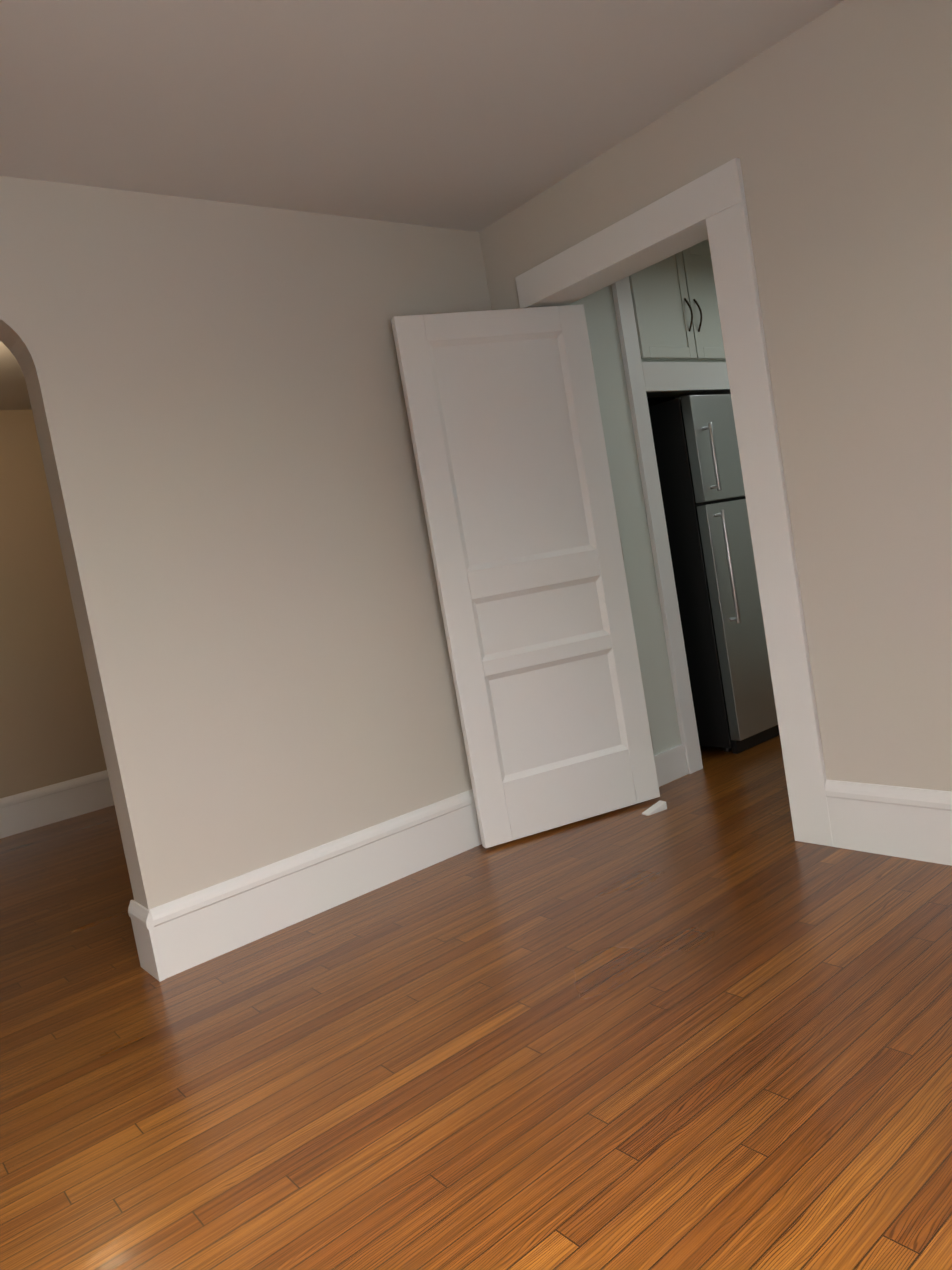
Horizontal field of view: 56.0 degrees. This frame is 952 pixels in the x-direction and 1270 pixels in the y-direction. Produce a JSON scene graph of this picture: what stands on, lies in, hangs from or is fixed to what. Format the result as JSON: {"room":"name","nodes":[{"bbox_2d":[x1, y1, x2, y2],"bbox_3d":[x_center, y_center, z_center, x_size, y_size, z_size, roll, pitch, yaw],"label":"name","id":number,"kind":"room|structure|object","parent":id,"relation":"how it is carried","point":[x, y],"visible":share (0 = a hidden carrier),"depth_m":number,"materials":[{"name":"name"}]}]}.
{"room":"empty dining room","nodes":[
{"label":"empty dining room","id":0,"kind":"room"},
{"bbox_2d":[0,410,106,798],"bbox_3d":[-3.042,-0.013,5.064,3.640,2.440,0.140,-13,6,-38],"label":"wall","id":1,"kind":"structure","parent":0,"point":[49,732],"depth_m":5.32,"materials":[{"name":"beige paint"}]},
{"bbox_2d":[0,770,113,838],"bbox_3d":[-2.548,1.012,5.297,1.370,0.222,0.021,-13,6,-38],"label":"baseboard","id":2,"kind":"structure","parent":1,"relation":"attached to","point":[40,807],"depth_m":5.30,"materials":[{"name":"white wood"}]},
{"bbox_2d":[0,176,491,908],"bbox_3d":[-1.251,-0.121,2.722,3.980,2.440,0.140,-13,6,-38],"label":"wall","id":3,"kind":"structure","parent":0,"point":[220,418],"depth_m":3.00,"materials":[{"name":"beige paint"}]},
{"bbox_2d":[132,789,481,981],"bbox_3d":[-0.289,0.794,3.309,1.836,0.222,0.050,-13,6,-38],"label":"baseboard","id":4,"kind":"structure","parent":3,"relation":"attached to","point":[179,935],"depth_m":3.07,"materials":[{"name":"white wood"}]},
{"bbox_2d":[0,0,843,409],"bbox_3d":[-1.036,-1.608,4.461,6.980,0.120,9.780,-13,6,-38],"label":"ceiling","id":5,"kind":"structure","parent":0,"point":[468,114],"depth_m":2.49,"materials":[{"name":"paint"}]},
{"bbox_2d":[0,735,951,1269],"bbox_3d":[-0.611,0.877,4.671,6.980,0.060,9.780,-13,6,-38],"label":"floor","id":6,"kind":"structure","parent":0,"point":[702,1021],"depth_m":2.02,"materials":[{"name":"brown wood"}]},
{"bbox_2d":[642,800,666,815],"bbox_3d":[0.715,0.695,3.595,0.100,0.032,0.040,-12,5,-28],"label":"door stop","id":7,"kind":"object","parent":6,"relation":"on","point":[659,806],"visible":1,"depth_m":3.59,"materials":[{"name":"white rubber"}]},
{"bbox_2d":[649,394,779,753],"bbox_3d":[1.181,-0.315,4.607,0.700,1.690,0.759,-13,6,-38],"label":"fridge","id":8,"kind":"object","parent":6,"relation":"on","point":[706,517],"visible":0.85,"depth_m":4.23,"materials":[{"name":"silver metal"}]},
{"bbox_2d":[569,285,681,754],"bbox_3d":[0.377,-0.525,4.204,0.485,2.440,0.840,-13,6,-38],"label":"wall","id":9,"kind":"structure","parent":0,"point":[614,403],"depth_m":3.91,"materials":[{"name":"paint"}]},
{"bbox_2d":[611,276,729,786],"bbox_3d":[1.080,-0.646,4.210,1.620,2.440,0.025,-13,6,-38],"label":"trim","id":10,"kind":"structure","parent":9,"relation":"attached to","point":[684,758],"depth_m":3.99,"materials":[{"name":"white wood"}]},
{"bbox_2d":[647,397,674,406],"bbox_3d":[1.317,-0.787,5.396,2.515,2.440,0.140,-13,6,-38],"label":"wall","id":11,"kind":"structure","parent":0,"point":[654,401],"depth_m":5.12,"materials":[{"name":"grey"}]},
{"bbox_2d":[629,240,725,397],"bbox_3d":[0.907,-1.585,4.543,1.135,0.589,0.760,-13,6,-38],"label":"upper cabinet","id":12,"kind":"object","parent":11,"relation":"attached to","point":[675,307],"visible":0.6,"depth_m":4.13,"materials":[{"name":"paint"}]},
{"bbox_2d":[675,390,730,398],"bbox_3d":[1.504,-0.786,5.008,0.060,2.440,0.700,-13,6,-38],"label":"wall","id":13,"kind":"structure","parent":0,"point":[707,393],"depth_m":5.05,"materials":[{"name":"paint"}]},
{"bbox_2d":[479,0,951,790],"bbox_3d":[0.483,-0.489,3.568,0.140,2.440,6.590,-13,6,-38],"label":"wall","id":14,"kind":"structure","parent":0,"point":[831,128],"depth_m":2.62,"materials":[{"name":"beige paint"}]},
{"bbox_2d":[391,304,659,847],"bbox_3d":[0.233,-0.249,3.536,0.813,2.033,0.038,-12,5,-21],"label":"door","id":15,"kind":"structure","parent":14,"relation":"in","point":[507,432],"depth_m":3.52,"materials":[{"name":"white wood"}]},
{"bbox_2d":[515,158,832,846],"bbox_3d":[0.728,-0.380,3.290,0.183,2.190,1.040,-13,6,-38],"label":"door frame","id":16,"kind":"structure","parent":14,"relation":"attached to","point":[711,206],"depth_m":2.90,"materials":[{"name":"white wood"}]},
{"bbox_2d":[825,779,951,865],"bbox_3d":[1.840,0.538,2.032,0.021,0.222,2.240,-13,6,-38],"label":"baseboard","id":17,"kind":"structure","parent":14,"relation":"attached to","point":[896,821],"depth_m":2.75,"materials":[{"name":"white wood"}]}
]}

